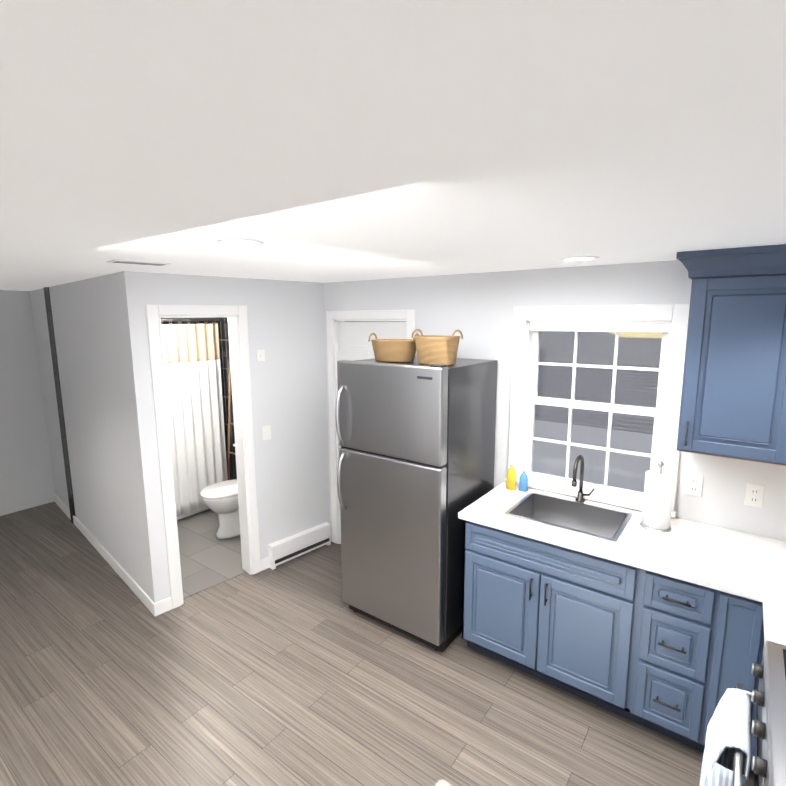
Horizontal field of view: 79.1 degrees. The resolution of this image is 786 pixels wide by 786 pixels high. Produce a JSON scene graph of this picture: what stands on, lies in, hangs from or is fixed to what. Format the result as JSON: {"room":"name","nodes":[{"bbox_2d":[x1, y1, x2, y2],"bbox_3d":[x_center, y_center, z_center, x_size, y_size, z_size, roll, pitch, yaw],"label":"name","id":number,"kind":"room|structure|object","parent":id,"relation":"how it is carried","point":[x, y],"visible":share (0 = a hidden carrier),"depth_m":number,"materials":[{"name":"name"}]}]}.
{"room":"kitchen","nodes":[
{"label":"kitchen","id":0,"kind":"room"},
{"bbox_2d":[0,290,54,515],"bbox_3d":[-4.905,0.299,3.801,0.120,2.315,3.900,6,11,36],"label":"wall","id":1,"kind":"structure","parent":0,"point":[26,479],"depth_m":5.02,"materials":[{"name":"white paint"}]},
{"bbox_2d":[30,272,147,594],"bbox_3d":[-3.002,0.179,4.492,3.660,2.315,0.120,8,13,43],"label":"wall","id":2,"kind":"structure","parent":0,"point":[89,341],"depth_m":3.78,"materials":[{"name":"white paint"}]},
{"bbox_2d":[43,287,178,523],"bbox_3d":[-2.834,0.086,5.068,0.120,2.315,1.230,6,11,36],"label":"wall tile","id":3,"kind":"structure","parent":2,"relation":"attached to","point":[46,289],"depth_m":4.57,"materials":[{"name":"black tile"}]},
{"bbox_2d":[53,493,171,615],"bbox_3d":[-2.989,1.290,4.571,3.774,0.095,0.514,6,11,36],"label":"baseboard","id":4,"kind":"structure","parent":2,"relation":"attached to","point":[160,607],"depth_m":3.74,"materials":[{"name":"white wood"}]},
{"bbox_2d":[118,271,330,602],"bbox_3d":[-1.142,0.295,3.704,0.120,2.315,1.565,8,13,43],"label":"wall","id":5,"kind":"structure","parent":0,"point":[286,325],"depth_m":3.75,"materials":[{"name":"white paint"}]},
{"bbox_2d":[146,304,260,608],"bbox_3d":[-1.368,0.433,3.485,0.146,2.115,0.700,8,13,43],"label":"door frame","id":6,"kind":"structure","parent":5,"relation":"attached to","point":[233,314],"depth_m":3.48,"materials":[{"name":"white wood"}]},
{"bbox_2d":[256,349,264,361],"bbox_3d":[-1.013,-0.287,3.654,0.018,0.090,0.070,6,11,36],"label":"light switch","id":7,"kind":"object","parent":5,"relation":"attached to","point":[260,355],"visible":1,"depth_m":3.65,"materials":[{"name":"white plastic"}]},
{"bbox_2d":[260,557,269,570],"bbox_3d":[-0.824,1.354,4.103,0.107,0.095,0.712,6,11,36],"label":"baseboard","id":8,"kind":"structure","parent":5,"relation":"attached to","point":[264,563],"depth_m":3.87,"materials":[{"name":"white wood"}]},
{"bbox_2d":[262,425,270,440],"bbox_3d":[-0.996,0.313,3.764,0.019,0.118,0.074,6,11,36],"label":"light switch","id":9,"kind":"object","parent":5,"relation":"attached to","point":[266,430],"visible":1,"depth_m":3.76,"materials":[{"name":"white plastic"}]},
{"bbox_2d":[0,502,703,785],"bbox_3d":[-1.803,1.743,2.310,7.120,0.104,5.090,6,11,36],"label":"floor","id":10,"kind":"structure","parent":0,"point":[297,671],"depth_m":2.59,"materials":[{"name":"brown wood"}]},
{"bbox_2d":[177,507,208,519],"bbox_3d":[-2.434,1.008,5.023,0.738,0.496,1.074,6,11,36],"label":"bathtub","id":11,"kind":"object","parent":10,"relation":"on","point":[193,512],"visible":0.02,"depth_m":4.93,"materials":[{"name":"white ceramic"}]},
{"bbox_2d":[200,443,239,538],"bbox_3d":[-1.494,0.930,4.546,0.440,0.790,0.692,6,11,36],"label":"toilet","id":12,"kind":"object","parent":10,"relation":"on","point":[220,499],"visible":0.44,"depth_m":4.40,"materials":[{"name":"white ceramic"}]},
{"bbox_2d":[227,352,234,479],"bbox_3d":[-1.617,0.419,4.877,0.222,1.697,0.162,6,11,36],"label":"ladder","id":13,"kind":"object","parent":10,"relation":"on","point":[229,412],"visible":0.21,"depth_m":4.91,"materials":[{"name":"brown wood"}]},
{"bbox_2d":[268,522,330,569],"bbox_3d":[-0.789,1.303,4.091,0.067,0.200,0.600,8,13,43],"label":"heater","id":14,"kind":"object","parent":10,"relation":"on","point":[286,549],"visible":1,"depth_m":4.04,"materials":[{"name":"white metal"}]},
{"bbox_2d":[335,356,496,651],"bbox_3d":[0.147,0.648,3.191,0.780,1.767,0.786,6,11,36],"label":"fridge","id":15,"kind":"object","parent":10,"relation":"on","point":[415,473],"visible":0.98,"depth_m":2.90,"materials":[{"name":"grey metal"}]},
{"bbox_2d":[368,333,418,361],"bbox_3d":[0.009,-0.296,3.080,0.343,0.180,0.232,6,11,36],"label":"basket","id":16,"kind":"object","parent":15,"relation":"on","point":[394,350],"visible":0.88,"depth_m":2.99,"materials":[{"name":"wicker"}]},
{"bbox_2d":[411,329,462,365],"bbox_3d":[0.263,-0.279,2.868,0.320,0.210,0.219,6,11,36],"label":"basket","id":17,"kind":"object","parent":15,"relation":"on","point":[436,349],"visible":0.9,"depth_m":2.78,"materials":[{"name":"wicker"}]},
{"bbox_2d":[626,568,733,752],"bbox_3d":[1.472,1.216,2.424,0.335,0.876,0.627,6,11,36],"label":"base cabinet","id":18,"kind":"object","parent":10,"relation":"on","point":[672,658],"depth_m":2.17,"materials":[{"name":"blue wood"}]},
{"bbox_2d":[722,595,749,695],"bbox_3d":[1.638,1.235,2.302,0.160,0.876,0.627,6,11,36],"label":"base cabinet","id":19,"kind":"object","parent":10,"relation":"on","point":[740,614],"depth_m":2.02,"materials":[{"name":"blue wood"}]},
{"bbox_2d":[742,599,763,733],"bbox_3d":[1.661,1.331,1.701,0.662,0.876,0.365,6,11,36],"label":"base cabinet","id":20,"kind":"object","parent":10,"relation":"on","point":[754,634],"depth_m":1.99,"materials":[{"name":"blue wood"}]},
{"bbox_2d":[458,482,785,645],"bbox_3d":[1.287,0.777,2.273,2.037,0.038,0.973,6,11,36],"label":"countertop","id":21,"kind":"structure","parent":20,"relation":"on","point":[744,565],"depth_m":2.30,"materials":[{"name":"white stone"}]},
{"bbox_2d":[506,462,515,490],"bbox_3d":[0.768,0.536,3.088,0.064,0.184,0.044,6,11,36],"label":"soap bottle","id":22,"kind":"object","parent":21,"relation":"on","point":[511,480],"visible":1,"depth_m":3.07,"materials":[{"name":"yellow plastic"}]},
{"bbox_2d":[519,468,527,491],"bbox_3d":[0.841,0.556,3.063,0.056,0.151,0.038,6,11,36],"label":"soap bottle","id":23,"kind":"object","parent":21,"relation":"on","point":[523,482],"visible":1,"depth_m":3.05,"materials":[{"name":"blue plastic"}]},
{"bbox_2d":[504,491,632,541],"bbox_3d":[0.997,0.785,2.725,0.596,0.204,0.426,6,11,36],"label":"sink","id":24,"kind":"object","parent":21,"relation":"in","point":[605,523],"visible":0.46,"depth_m":2.85,"materials":[{"name":"silver metal"}]},
{"bbox_2d":[572,455,594,502],"bbox_3d":[1.119,0.518,2.806,0.107,0.306,0.192,6,11,36],"label":"faucet","id":25,"kind":"object","parent":21,"relation":"on","point":[581,494],"visible":1,"depth_m":2.86,"materials":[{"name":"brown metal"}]},
{"bbox_2d":[640,461,673,532],"bbox_3d":[1.399,0.533,2.514,0.150,0.365,0.150,6,11,36],"label":"paper towel","id":26,"kind":"object","parent":21,"relation":"on","point":[658,497],"visible":1,"depth_m":2.47,"materials":[{"name":"white paper"}]},
{"bbox_2d":[733,641,785,785],"bbox_3d":[1.305,1.247,1.239,0.706,1.190,0.752,6,11,36],"label":"range","id":27,"kind":"object","parent":10,"relation":"on","point":[768,748],"visible":0.98,"depth_m":1.39,"materials":[{"name":"grey metal"}]},
{"bbox_2d":[699,688,750,785],"bbox_3d":[1.089,1.274,1.579,0.114,0.493,0.292,6,11,36],"label":"towel","id":28,"kind":"object","parent":27,"relation":"hanging from","point":[728,728],"visible":0.96,"depth_m":1.52,"materials":[{"name":"fabric"}]},
{"bbox_2d":[0,0,785,290],"bbox_3d":[-1.816,-0.640,1.928,7.120,0.100,5.090,6,11,36],"label":"ceiling","id":29,"kind":"structure","parent":0,"point":[323,141],"depth_m":0.76,"materials":[{"name":"white paint"}]},
{"bbox_2d":[107,259,170,265],"bbox_3d":[-1.304,-0.670,2.453,0.130,0.010,0.270,8,13,43],"label":"ceiling vent","id":30,"kind":"object","parent":29,"relation":"in","point":[124,261],"visible":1,"depth_m":2.42,"materials":[{"name":"white metal"}]},
{"bbox_2d":[213,237,263,245],"bbox_3d":[-0.584,-0.571,1.803,0.184,0.007,0.184,6,11,36],"label":"recessed light","id":31,"kind":"object","parent":29,"relation":"in","point":[236,241],"visible":1,"depth_m":1.79,"materials":[{"name":"white plastic"}]},
{"bbox_2d":[560,256,598,260],"bbox_3d":[0.931,-0.671,2.378,0.184,0.007,0.184,6,11,36],"label":"recessed light","id":32,"kind":"object","parent":29,"relation":"in","point":[577,258],"visible":0.96,"depth_m":2.37,"materials":[{"name":"white plastic"}]},
{"bbox_2d":[324,260,785,540],"bbox_3d":[0.031,0.270,3.825,6.220,2.315,0.120,6,11,36],"label":"wall","id":33,"kind":"structure","parent":0,"point":[476,309],"depth_m":2.95,"materials":[{"name":"white paint"}]},
{"bbox_2d":[179,317,236,479],"bbox_3d":[-1.592,0.101,4.932,2.280,2.315,0.012,6,11,36],"label":"wall tile","id":34,"kind":"structure","parent":33,"relation":"attached to","point":[223,341],"depth_m":5.04,"materials":[{"name":"black tile"}]},
{"bbox_2d":[161,318,220,323],"bbox_3d":[-2.128,-0.668,4.455,0.045,0.053,1.174,6,11,36],"label":"curtain rod","id":35,"kind":"object","parent":34,"relation":"attached to","point":[201,319],"visible":0.52,"depth_m":4.68,"materials":[{"name":"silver metal"}]},
{"bbox_2d":[161,323,227,516],"bbox_3d":[-2.122,0.289,4.614,0.093,1.890,1.104,6,11,36],"label":"shower curtain","id":36,"kind":"object","parent":35,"relation":"hanging from","point":[191,354],"visible":0.42,"depth_m":4.78,"materials":[{"name":"white fabric"}]},
{"bbox_2d":[326,310,414,543],"bbox_3d":[-0.158,0.366,3.973,0.900,2.080,0.136,6,11,36],"label":"door frame","id":37,"kind":"structure","parent":33,"relation":"attached to","point":[336,317],"depth_m":4.05,"materials":[{"name":"white wood"}]},
{"bbox_2d":[338,322,405,360],"bbox_3d":[-0.171,0.411,3.962,0.720,1.984,0.091,6,11,36],"label":"entry door","id":38,"kind":"structure","parent":33,"relation":"in","point":[354,344],"depth_m":3.89,"materials":[{"name":"white wood"}]},
{"bbox_2d":[505,303,689,517],"bbox_3d":[1.199,0.059,2.889,1.000,1.165,0.160,6,11,36],"label":"window","id":39,"kind":"structure","parent":33,"relation":"in","point":[669,322],"depth_m":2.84,"materials":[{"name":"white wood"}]},
{"bbox_2d":[685,473,703,496],"bbox_3d":[1.632,0.499,2.580,0.075,0.118,0.008,6,11,36],"label":"electrical outlet","id":40,"kind":"object","parent":33,"relation":"attached to","point":[694,484],"visible":1,"depth_m":2.58,"materials":[{"name":"white plastic"}]},
{"bbox_2d":[676,252,785,463],"bbox_3d":[1.653,-0.159,2.255,0.442,0.897,0.322,6,11,36],"label":"upper cabinet","id":41,"kind":"object","parent":33,"relation":"attached to","point":[733,401],"depth_m":2.14,"materials":[{"name":"blue wood"}]},
{"bbox_2d":[744,483,764,507],"bbox_3d":[1.841,0.523,2.427,0.075,0.118,0.008,6,11,36],"label":"electrical outlet","id":42,"kind":"object","parent":33,"relation":"attached to","point":[754,495],"visible":1,"depth_m":2.42,"materials":[{"name":"white plastic"}]},
{"bbox_3d":[1.003,0.868,0.060,0.120,2.315,5.090,6,11,36],"label":"wall","id":43,"kind":"structure","parent":0,"visible":0},
{"bbox_2d":[772,336,785,465],"bbox_3d":[1.926,-0.092,1.828,0.642,0.897,0.692,6,11,36],"label":"upper cabinet","id":44,"kind":"object","parent":43,"relation":"attached to","point":[778,437],"depth_m":2.08,"materials":[{"name":"blue wood"}]},
{"label":"outside","id":45,"kind":"structure","parent":0,"visible":0},
{"bbox_3d":[27.733,-1.012,37.887,120.000,0.200,86.450,6,11,36],"label":"ground","id":46,"kind":"structure","parent":45,"visible":0},
{"bbox_2d":[345,321,405,321],"bbox_3d":[0.996,-0.130,14.245,4.600,5.800,6.600,6,11,36],"label":"house","id":47,"kind":"structure","parent":46,"relation":"on","point":[375,321],"depth_m":11.47,"materials":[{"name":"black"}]},
{"bbox_2d":[540,331,615,336],"bbox_3d":[8.122,-2.084,26.231,9.600,5.800,7.600,6,11,36],"label":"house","id":48,"kind":"structure","parent":46,"relation":"on","point":[562,333],"depth_m":23.09,"materials":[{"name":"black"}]}
]}

